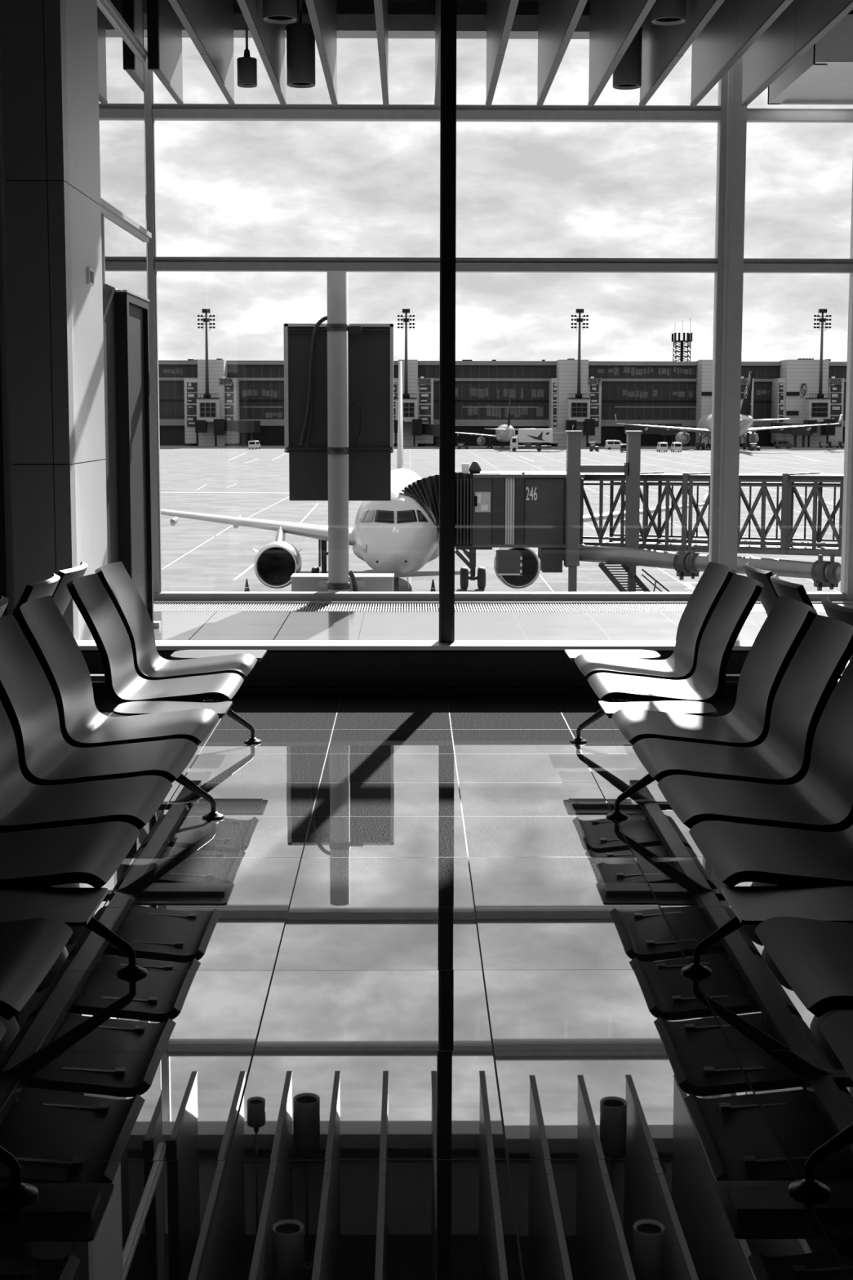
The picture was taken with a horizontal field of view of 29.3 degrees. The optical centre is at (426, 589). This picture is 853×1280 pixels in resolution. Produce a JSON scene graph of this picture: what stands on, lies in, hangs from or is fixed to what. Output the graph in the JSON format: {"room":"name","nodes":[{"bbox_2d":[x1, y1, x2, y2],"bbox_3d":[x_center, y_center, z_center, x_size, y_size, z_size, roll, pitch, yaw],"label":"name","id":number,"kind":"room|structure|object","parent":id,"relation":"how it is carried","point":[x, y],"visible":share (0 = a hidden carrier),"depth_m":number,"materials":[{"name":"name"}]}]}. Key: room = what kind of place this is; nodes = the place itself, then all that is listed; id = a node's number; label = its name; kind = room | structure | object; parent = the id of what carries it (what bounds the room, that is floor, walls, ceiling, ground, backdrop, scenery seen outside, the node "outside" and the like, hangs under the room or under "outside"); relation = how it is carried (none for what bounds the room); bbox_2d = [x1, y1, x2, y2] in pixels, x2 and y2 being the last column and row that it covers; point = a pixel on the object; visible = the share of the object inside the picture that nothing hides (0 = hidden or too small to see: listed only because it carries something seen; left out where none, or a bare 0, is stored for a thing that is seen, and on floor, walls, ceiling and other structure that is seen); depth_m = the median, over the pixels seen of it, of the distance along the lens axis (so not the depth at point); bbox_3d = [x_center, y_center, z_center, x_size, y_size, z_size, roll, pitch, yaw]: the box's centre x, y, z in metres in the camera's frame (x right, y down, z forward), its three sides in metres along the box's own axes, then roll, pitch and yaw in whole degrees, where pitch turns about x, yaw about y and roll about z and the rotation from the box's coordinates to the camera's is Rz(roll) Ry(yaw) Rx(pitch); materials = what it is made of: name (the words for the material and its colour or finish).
{"room":"airport terminal","nodes":[
{"label":"airport terminal","id":0,"kind":"room"},
{"bbox_2d":[0,49,14,616],"bbox_3d":[-5.769,-1.468,3.507,6.930,5.920,21.400,0,6,-1],"label":"wall","id":1,"kind":"structure","parent":0,"point":[6,568],"depth_m":9.15,"materials":[{"name":"black paint"}]},
{"bbox_2d":[143,13,589,39],"bbox_3d":[-0.130,-4.606,13.361,18.000,0.130,0.270,0,6,-1],"label":"ceiling","id":2,"kind":"structure","parent":1,"relation":"attached to","point":[348,25],"depth_m":13.23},
{"bbox_2d":[142,0,852,14],"bbox_3d":[-0.129,-5.080,13.360,18.000,0.812,0.270,0,6,-1],"label":"trim","id":3,"kind":"structure","parent":1,"relation":"attached to","point":[343,6],"depth_m":13.42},
{"bbox_2d":[143,37,852,603],"bbox_3d":[-0.137,-2.710,14.001,18.000,5.660,0.320,0,6,-1],"label":"window","id":4,"kind":"structure","parent":1,"relation":"in","point":[729,265],"depth_m":13.99,"materials":[{"name":"white paint"}]},
{"bbox_2d":[0,696,852,1279],"bbox_3d":[-0.014,1.452,1.312,18.000,0.001,16.300,0,6,-1],"label":"floor","id":5,"kind":"structure","parent":0,"point":[415,1006],"depth_m":4.18,"materials":[{"name":"tile"}]},
{"bbox_2d":[0,0,107,642],"bbox_3d":[-2.168,-2.257,9.533,0.330,5.620,1.080,0,6,-1],"label":"column","id":6,"kind":"structure","parent":5,"relation":"on","point":[49,48],"depth_m":9.14,"materials":[{"name":"white paint"}]},
{"bbox_2d":[87,267,93,286],"bbox_3d":[-1.995,-1.857,9.698,0.021,0.100,0.120,0,6,-1],"label":"wall switch","id":7,"kind":"object","parent":6,"relation":"attached to","point":[90,271],"visible":1,"depth_m":9.66,"materials":[{"name":"white plastic"}]},
{"bbox_2d":[0,560,266,1205],"bbox_3d":[-1.562,0.631,4.829,1.536,0.879,7.100,0,6,0],"label":"seating","id":8,"kind":"object","parent":5,"relation":"on","point":[79,784],"visible":1,"depth_m":5.56,"materials":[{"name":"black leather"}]},
{"bbox_2d":[92,687,737,696],"bbox_3d":[3.432,0.581,9.304,10.950,0.045,0.070,0,6,-1],"label":"baseboard","id":9,"kind":"structure","parent":5,"relation":"on","point":[97,691],"depth_m":9.24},
{"bbox_2d":[81,652,748,687],"bbox_3d":[3.431,0.451,9.420,10.950,0.220,0.230,0,6,-1],"label":"wall","id":10,"kind":"structure","parent":9,"relation":"on","point":[275,669],"depth_m":9.27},
{"bbox_2d":[80,649,749,653],"bbox_3d":[3.432,0.340,9.388,10.950,0.017,0.230,0,6,-1],"label":"trim","id":11,"kind":"structure","parent":10,"relation":"on","point":[82,651],"depth_m":9.24,"materials":[{"name":"grey metal"}]},
{"bbox_2d":[76,640,754,650],"bbox_3d":[3.422,0.322,9.366,10.970,0.024,0.230,0,6,-1],"label":"trim","id":12,"kind":"structure","parent":11,"relation":"on","point":[501,645],"depth_m":9.25,"materials":[{"name":"white paint"}]},
{"bbox_2d":[439,0,457,643],"bbox_3d":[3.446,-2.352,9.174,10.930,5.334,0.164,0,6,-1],"label":"column","id":13,"kind":"structure","parent":12,"relation":"on","point":[448,7],"depth_m":9.16,"materials":[{"name":"black metal"}]},
{"bbox_2d":[564,561,852,1201],"bbox_3d":[1.496,0.633,4.860,1.536,0.879,7.100,0,6,-1],"label":"seating","id":14,"kind":"object","parent":5,"relation":"on","point":[763,788],"visible":1,"depth_m":5.36,"materials":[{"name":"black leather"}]},
{"bbox_2d":[153,606,827,640],"bbox_3d":[-0.119,0.454,11.965,18.000,0.200,5.100,0,6,-1],"label":"floor","id":15,"kind":"structure","parent":0,"point":[175,625],"depth_m":12.62,"materials":[{"name":"stone"}]},
{"bbox_2d":[102,282,160,627],"bbox_3d":[-2.122,-0.847,11.354,0.180,2.510,2.200,0,6,-1],"label":"door","id":16,"kind":"structure","parent":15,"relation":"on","point":[126,335],"depth_m":11.42,"materials":[{"name":"metal"}]},
{"bbox_2d":[97,0,151,298],"bbox_3d":[-2.070,-3.630,10.997,0.065,3.200,2.120,0,6,-1],"label":"window","id":17,"kind":"structure","parent":16,"relation":"on","point":[122,55],"depth_m":11.12,"materials":[{"name":"clear glass"}]},
{"bbox_2d":[153,603,852,612],"bbox_3d":[0.616,0.168,13.853,11.507,0.030,0.630,0,6,-1],"label":"floor vent","id":18,"kind":"object","parent":15,"relation":"in","point":[498,607],"visible":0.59,"depth_m":13.92,"materials":[{"name":"grey metal"}]},
{"bbox_3d":[-0.030,-4.567,3.333,18.000,0.300,21.600,0,6,-1],"label":"ceiling","id":19,"kind":"structure","parent":0,"visible":0},
{"bbox_2d":[146,0,183,103],"bbox_3d":[-1.996,-4.617,12.486,0.080,1.513,1.350,0,6,-1],"label":"ceiling baffle","id":20,"kind":"structure","parent":19,"relation":"hanging from","point":[164,27],"depth_m":12.37,"materials":[{"name":"metal"}]},
{"bbox_2d":[168,0,235,104],"bbox_3d":[-1.556,-4.468,11.098,0.048,1.513,4.150,0,6,-1],"label":"ceiling baffle","id":21,"kind":"structure","parent":19,"relation":"hanging from","point":[209,24],"depth_m":11.89,"materials":[{"name":"grey metal"}]},
{"bbox_2d":[236,20,257,88],"bbox_3d":[-1.398,-4.668,12.662,0.154,1.487,0.154,0,6,-1],"label":"pendant lamp","id":22,"kind":"object","parent":19,"relation":"hanging from","point":[246,65],"visible":1,"depth_m":12.67,"materials":[{"name":"metal"}]},
{"bbox_2d":[243,48,250,57],"bbox_3d":[-1.399,-4.170,12.716,0.052,0.075,0.052,0,6,-1],"label":"socket","id":23,"kind":"object","parent":22,"relation":"attached to","point":[246,52],"depth_m":12.70,"materials":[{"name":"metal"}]},
{"bbox_2d":[236,0,286,104],"bbox_3d":[-1.140,-4.467,11.102,0.048,1.513,4.150,0,6,-1],"label":"ceiling baffle","id":24,"kind":"structure","parent":19,"relation":"hanging from","point":[268,38],"depth_m":11.81,"materials":[{"name":"grey metal"}]},
{"bbox_2d":[262,0,297,23],"bbox_3d":[-0.965,-4.472,10.676,0.225,1.453,0.225,0,6,-1],"label":"pendant lamp","id":25,"kind":"object","parent":19,"relation":"hanging from","point":[274,11],"visible":1,"depth_m":10.67,"materials":[{"name":"metal"}]},
{"bbox_2d":[286,0,315,88],"bbox_3d":[-0.986,-4.691,12.765,0.225,1.462,0.225,0,6,-1],"label":"pendant lamp","id":26,"kind":"object","parent":19,"relation":"hanging from","point":[300,39],"visible":0.97,"depth_m":12.73,"materials":[{"name":"metal"}]},
{"bbox_2d":[305,0,337,104],"bbox_3d":[-0.724,-4.467,11.107,0.048,1.513,4.150,0,6,-1],"label":"ceiling baffle","id":27,"kind":"structure","parent":19,"relation":"hanging from","point":[322,13],"depth_m":11.80,"materials":[{"name":"grey metal"}]},
{"bbox_2d":[373,0,388,104],"bbox_3d":[-0.307,-4.467,11.111,0.048,1.513,4.150,0,6,-1],"label":"ceiling baffle","id":28,"kind":"structure","parent":19,"relation":"hanging from","point":[381,6],"depth_m":11.56,"materials":[{"name":"grey metal"}]},
{"bbox_2d":[434,0,440,104],"bbox_3d":[0.109,-4.466,11.115,0.048,1.513,4.150,0,6,-1],"label":"ceiling baffle","id":29,"kind":"structure","parent":19,"relation":"hanging from","point":[437,2],"depth_m":12.19,"materials":[{"name":"grey metal"}]},
{"bbox_2d":[485,0,519,105],"bbox_3d":[0.525,-4.466,11.119,0.048,1.513,4.150,0,6,-1],"label":"ceiling baffle","id":30,"kind":"structure","parent":19,"relation":"hanging from","point":[500,14],"depth_m":11.80,"materials":[{"name":"grey metal"}]},
{"bbox_2d":[537,0,587,105],"bbox_3d":[0.942,-4.466,11.123,0.048,1.513,4.150,0,6,-1],"label":"ceiling baffle","id":31,"kind":"structure","parent":19,"relation":"hanging from","point":[557,20],"depth_m":11.88,"materials":[{"name":"grey metal"}]},
{"bbox_2d":[587,0,656,105],"bbox_3d":[1.358,-4.466,11.127,0.048,1.513,4.150,0,6,-1],"label":"ceiling baffle","id":32,"kind":"structure","parent":19,"relation":"hanging from","point":[614,24],"depth_m":11.93,"materials":[{"name":"grey metal"}]},
{"bbox_2d":[613,26,642,89],"bbox_3d":[1.582,-4.688,12.790,0.225,1.465,0.225,0,6,-1],"label":"pendant lamp","id":33,"kind":"object","parent":19,"relation":"hanging from","point":[627,75],"visible":0.73,"depth_m":12.76,"materials":[{"name":"metal"}]},
{"bbox_2d":[651,0,686,25],"bbox_3d":[1.600,-4.470,10.702,0.225,1.453,0.225,0,6,-1],"label":"pendant lamp","id":34,"kind":"object","parent":19,"relation":"hanging from","point":[664,12],"visible":1,"depth_m":10.69,"materials":[{"name":"metal"}]},
{"bbox_2d":[639,0,724,105],"bbox_3d":[1.775,-4.465,11.131,0.048,1.513,4.150,0,6,-1],"label":"ceiling baffle","id":35,"kind":"structure","parent":19,"relation":"hanging from","point":[664,46],"depth_m":11.93,"materials":[{"name":"grey metal"}]},
{"bbox_2d":[690,0,793,106],"bbox_3d":[2.191,-4.465,11.136,0.048,1.513,4.150,0,6,-1],"label":"ceiling baffle","id":36,"kind":"structure","parent":19,"relation":"hanging from","point":[736,25],"depth_m":11.77,"materials":[{"name":"grey metal"}]},
{"bbox_2d":[741,0,852,106],"bbox_3d":[2.607,-4.465,11.140,0.048,1.513,4.150,0,6,-1],"label":"ceiling baffle","id":37,"kind":"structure","parent":19,"relation":"hanging from","point":[802,24],"depth_m":11.69,"materials":[{"name":"grey metal"}]},
{"bbox_2d":[768,14,852,104],"bbox_3d":[5.869,-4.660,12.559,6.020,1.456,2.050,0,6,-1],"label":"ceiling soffit","id":38,"kind":"structure","parent":19,"relation":"attached to","point":[824,74],"depth_m":12.62,"materials":[{"name":"metal"}]},
{"label":"outside","id":39,"kind":"structure","parent":0,"visible":0},
{"bbox_2d":[283,271,394,591],"bbox_3d":[-0.794,-0.149,14.962,0.990,5.480,0.560,0,6,-1],"label":"display board","id":40,"kind":"object","parent":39,"point":[339,375],"visible":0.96,"depth_m":14.74,"materials":[{"name":"black metal"}]},
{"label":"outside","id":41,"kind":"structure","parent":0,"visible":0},
{"bbox_2d":[160,445,844,591],"bbox_3d":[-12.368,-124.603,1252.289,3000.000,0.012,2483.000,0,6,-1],"label":"ground","id":42,"kind":"structure","parent":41,"point":[233,481],"depth_m":167.35,"materials":[{"name":"concrete"}]},
{"bbox_2d":[224,420,260,446],"bbox_3d":[-55.042,-45.405,474.590,13.755,7.648,10.205,0,6,-1],"label":"bridge","id":43,"kind":"structure","parent":42,"relation":"on","point":[239,426],"depth_m":471.29,"materials":[{"name":"grey metal"}]},
{"bbox_2d":[243,578,251,591],"bbox_3d":[-9.351,-0.204,84.977,0.400,0.720,0.400,0,6,-1],"label":"traffic cone","id":44,"kind":"object","parent":42,"relation":"on","point":[246,586],"visible":0.87,"depth_m":84.91,"materials":[{"name":"white paint"}]},
{"bbox_2d":[248,440,260,448],"bbox_3d":[-46.247,-38.901,438.917,2.100,2.315,5.017,1,6,9],"label":"van","id":45,"kind":"object","parent":42,"relation":"on","point":[252,444],"visible":1,"depth_m":436.62,"materials":[{"name":"white metal"}]},
{"bbox_2d":[422,423,439,446],"bbox_3d":[2.493,-44.857,475.164,11.317,6.634,10.099,0,6,-1],"label":"bridge","id":46,"kind":"structure","parent":42,"relation":"on","point":[427,429],"depth_m":474.06,"materials":[{"name":"grey metal"}]},
{"bbox_2d":[430,578,435,591],"bbox_3d":[0.340,-0.176,84.872,0.400,0.720,0.400,0,6,-1],"label":"traffic cone","id":47,"kind":"object","parent":42,"relation":"on","point":[433,586],"visible":0.78,"depth_m":84.79,"materials":[{"name":"white paint"}]},
{"bbox_2d":[160,360,708,591],"bbox_3d":[-1.486,-6.399,87.304,33.900,12.567,37.600,0,6,-1],"label":"airliner","id":48,"kind":"object","parent":42,"relation":"on","point":[397,535],"visible":0.68,"depth_m":79.65,"materials":[{"name":"metal"}]},
{"bbox_2d":[457,443,468,448],"bbox_3d":[9.862,-38.949,443.663,3.100,1.594,1.800,0,6,-1],"label":"tug","id":49,"kind":"object","parent":42,"relation":"on","point":[460,446],"visible":1,"depth_m":442.85,"materials":[{"name":"grey metal"}]},
{"bbox_2d":[158,358,847,447],"bbox_3d":[3.665,-57.453,500.690,488.250,26.264,57.800,0,6,-1],"label":"terminal building","id":50,"kind":"structure","parent":42,"relation":"on","point":[542,393],"depth_m":487.56,"materials":[{"name":"grey concrete"}]},
{"bbox_2d":[197,308,214,397],"bbox_3d":[-63.941,-68.576,474.796,4.960,25.559,4.000,0,6,-1],"label":"floodlight mast","id":51,"kind":"object","parent":50,"relation":"on","point":[206,311],"visible":1,"depth_m":474.18,"materials":[{"name":"metal"}]},
{"bbox_2d":[397,308,414,397],"bbox_3d":[-5.937,-68.656,475.360,4.960,25.587,4.000,0,6,-1],"label":"floodlight mast","id":52,"kind":"object","parent":50,"relation":"on","point":[406,311],"visible":1,"depth_m":474.76,"materials":[{"name":"metal"}]},
{"bbox_2d":[571,308,588,397],"bbox_3d":[44.562,-68.726,475.851,4.960,25.612,4.000,0,6,-1],"label":"floodlight mast","id":53,"kind":"object","parent":50,"relation":"on","point":[580,311],"visible":1,"depth_m":475.22,"materials":[{"name":"metal"}]},
{"bbox_2d":[671,320,692,361],"bbox_3d":[78.210,-76.366,499.454,5.600,13.226,5.500,0,6,-1],"label":"radio tower","id":54,"kind":"structure","parent":50,"relation":"on","point":[688,335],"depth_m":497.78,"materials":[{"name":"grey metal"}]},
{"bbox_2d":[813,308,831,397],"bbox_3d":[115.356,-68.825,476.540,4.960,25.647,4.000,0,6,-1],"label":"floodlight mast","id":55,"kind":"object","parent":50,"relation":"on","point":[822,311],"visible":1,"depth_m":475.80,"materials":[{"name":"metal"}]},
{"bbox_2d":[455,398,573,448],"bbox_3d":[21.742,-45.374,447.644,36.612,13.573,40.608,0,6,-1],"label":"airliner","id":56,"kind":"object","parent":42,"relation":"on","point":[504,433],"visible":0.79,"depth_m":446.10,"materials":[{"name":"metal"}]},
{"bbox_2d":[510,428,552,451],"bbox_3d":[26.857,-38.261,418.180,10.770,5.697,2.660,0,6,-1],"label":"truck","id":57,"kind":"object","parent":42,"relation":"on","point":[525,435],"visible":1,"depth_m":416.93,"materials":[{"name":"white metal"}]},
{"bbox_2d":[589,442,599,451],"bbox_3d":[43.045,-36.670,419.585,2.306,2.294,1.800,0,6,-1],"label":"tug","id":58,"kind":"object","parent":42,"relation":"on","point":[592,445],"visible":0.94,"depth_m":418.77,"materials":[{"name":"grey metal"}]},
{"bbox_2d":[604,440,623,449],"bbox_3d":[51.049,-38.950,440.025,5.617,2.515,2.100,0,6,-1],"label":"van","id":59,"kind":"object","parent":42,"relation":"on","point":[609,444],"visible":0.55,"depth_m":439.08,"materials":[{"name":"white metal"}]},
{"bbox_2d":[399,431,844,591],"bbox_3d":[12.713,-2.509,70.205,30.685,8.520,8.838,3,7,27],"label":"bridge","id":60,"kind":"structure","parent":42,"relation":"on","point":[543,510],"depth_m":71.96,"materials":[{"name":"metal"}]},
{"bbox_2d":[399,471,472,546],"bbox_3d":[0.522,-3.591,74.855,3.506,3.662,5.523,0,6,-1],"label":"hood","id":61,"kind":"object","parent":60,"relation":"attached to","point":[425,490],"depth_m":73.47,"materials":[{"name":"fabric"}]},
{"bbox_2d":[504,477,515,544],"bbox_3d":[3.749,-3.688,75.451,0.445,3.071,3.650,0,6,-1],"label":"roller shutter","id":62,"kind":"object","parent":60,"relation":"hanging from","point":[509,482],"depth_m":73.65,"materials":[{"name":"grey metal"}]},
{"bbox_2d":[620,444,626,452],"bbox_3d":[49.635,-35.263,407.854,1.900,2.015,4.216,2,6,14],"label":"van","id":63,"kind":"object","parent":42,"relation":"on","point":[623,447],"visible":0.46,"depth_m":405.88,"materials":[{"name":"grey metal"}]},
{"bbox_2d":[624,422,682,442],"bbox_3d":[66.074,-45.030,475.854,16.381,7.054,10.260,0,6,-1],"label":"bridge","id":64,"kind":"structure","parent":42,"relation":"on","point":[651,430],"depth_m":474.41,"materials":[{"name":"grey metal"}]},
{"bbox_2d":[657,442,667,451],"bbox_3d":[59.871,-36.174,414.659,2.100,2.415,5.017,0,6,-1],"label":"van","id":65,"kind":"object","parent":42,"relation":"on","point":[661,446],"visible":1,"depth_m":412.17,"materials":[{"name":"white metal"}]},
{"bbox_2d":[671,442,681,452],"bbox_3d":[63.509,-36.198,414.941,2.100,2.415,5.017,0,6,-1],"label":"van","id":66,"kind":"object","parent":42,"relation":"on","point":[675,446],"visible":1,"depth_m":412.48,"materials":[{"name":"white metal"}]},
{"bbox_2d":[614,371,842,449],"bbox_3d":[80.439,-47.547,438.169,60.749,20.108,60.160,0,6,-2],"label":"airliner","id":67,"kind":"object","parent":42,"relation":"on","point":[704,427],"visible":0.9,"depth_m":440.26,"materials":[{"name":"metal"}]},
{"bbox_2d":[749,444,760,450],"bbox_3d":[86.438,-37.399,429.472,2.700,1.794,1.800,0,6,-1],"label":"tug","id":68,"kind":"object","parent":42,"relation":"on","point":[753,446],"visible":1,"depth_m":428.70,"materials":[{"name":"grey metal"}]},
{"bbox_2d":[773,440,793,448],"bbox_3d":[100.278,-40.739,458.506,5.017,2.315,2.100,-1,6,-11],"label":"van","id":69,"kind":"object","parent":42,"relation":"on","point":[777,443],"visible":1,"depth_m":457.57,"materials":[{"name":"grey metal"}]},
{"bbox_2d":[770,422,813,447],"bbox_3d":[106.544,-45.030,476.179,11.524,7.124,10.112,0,6,-1],"label":"bridge","id":70,"kind":"structure","parent":42,"relation":"on","point":[802,431],"depth_m":474.76,"materials":[{"name":"grey metal"}]},
{"bbox_2d":[819,441,829,448],"bbox_3d":[113.885,-41.415,467.275,2.600,1.846,1.500,0,6,-1],"label":"cart","id":71,"kind":"object","parent":42,"relation":"on","point":[821,445],"visible":1,"depth_m":466.71,"materials":[{"name":"grey metal"}]},
{"bbox_2d":[829,441,839,448],"bbox_3d":[116.885,-41.413,467.305,2.600,1.846,1.500,0,6,-1],"label":"cart","id":72,"kind":"object","parent":42,"relation":"on","point":[831,445],"visible":1,"depth_m":466.71,"materials":[{"name":"grey metal"}]},
{"bbox_2d":[840,441,844,448],"bbox_3d":[119.884,-41.411,467.335,2.600,1.846,1.500,0,6,-1],"label":"cart","id":73,"kind":"object","parent":42,"relation":"on","point":[842,445],"visible":0.49,"depth_m":466.83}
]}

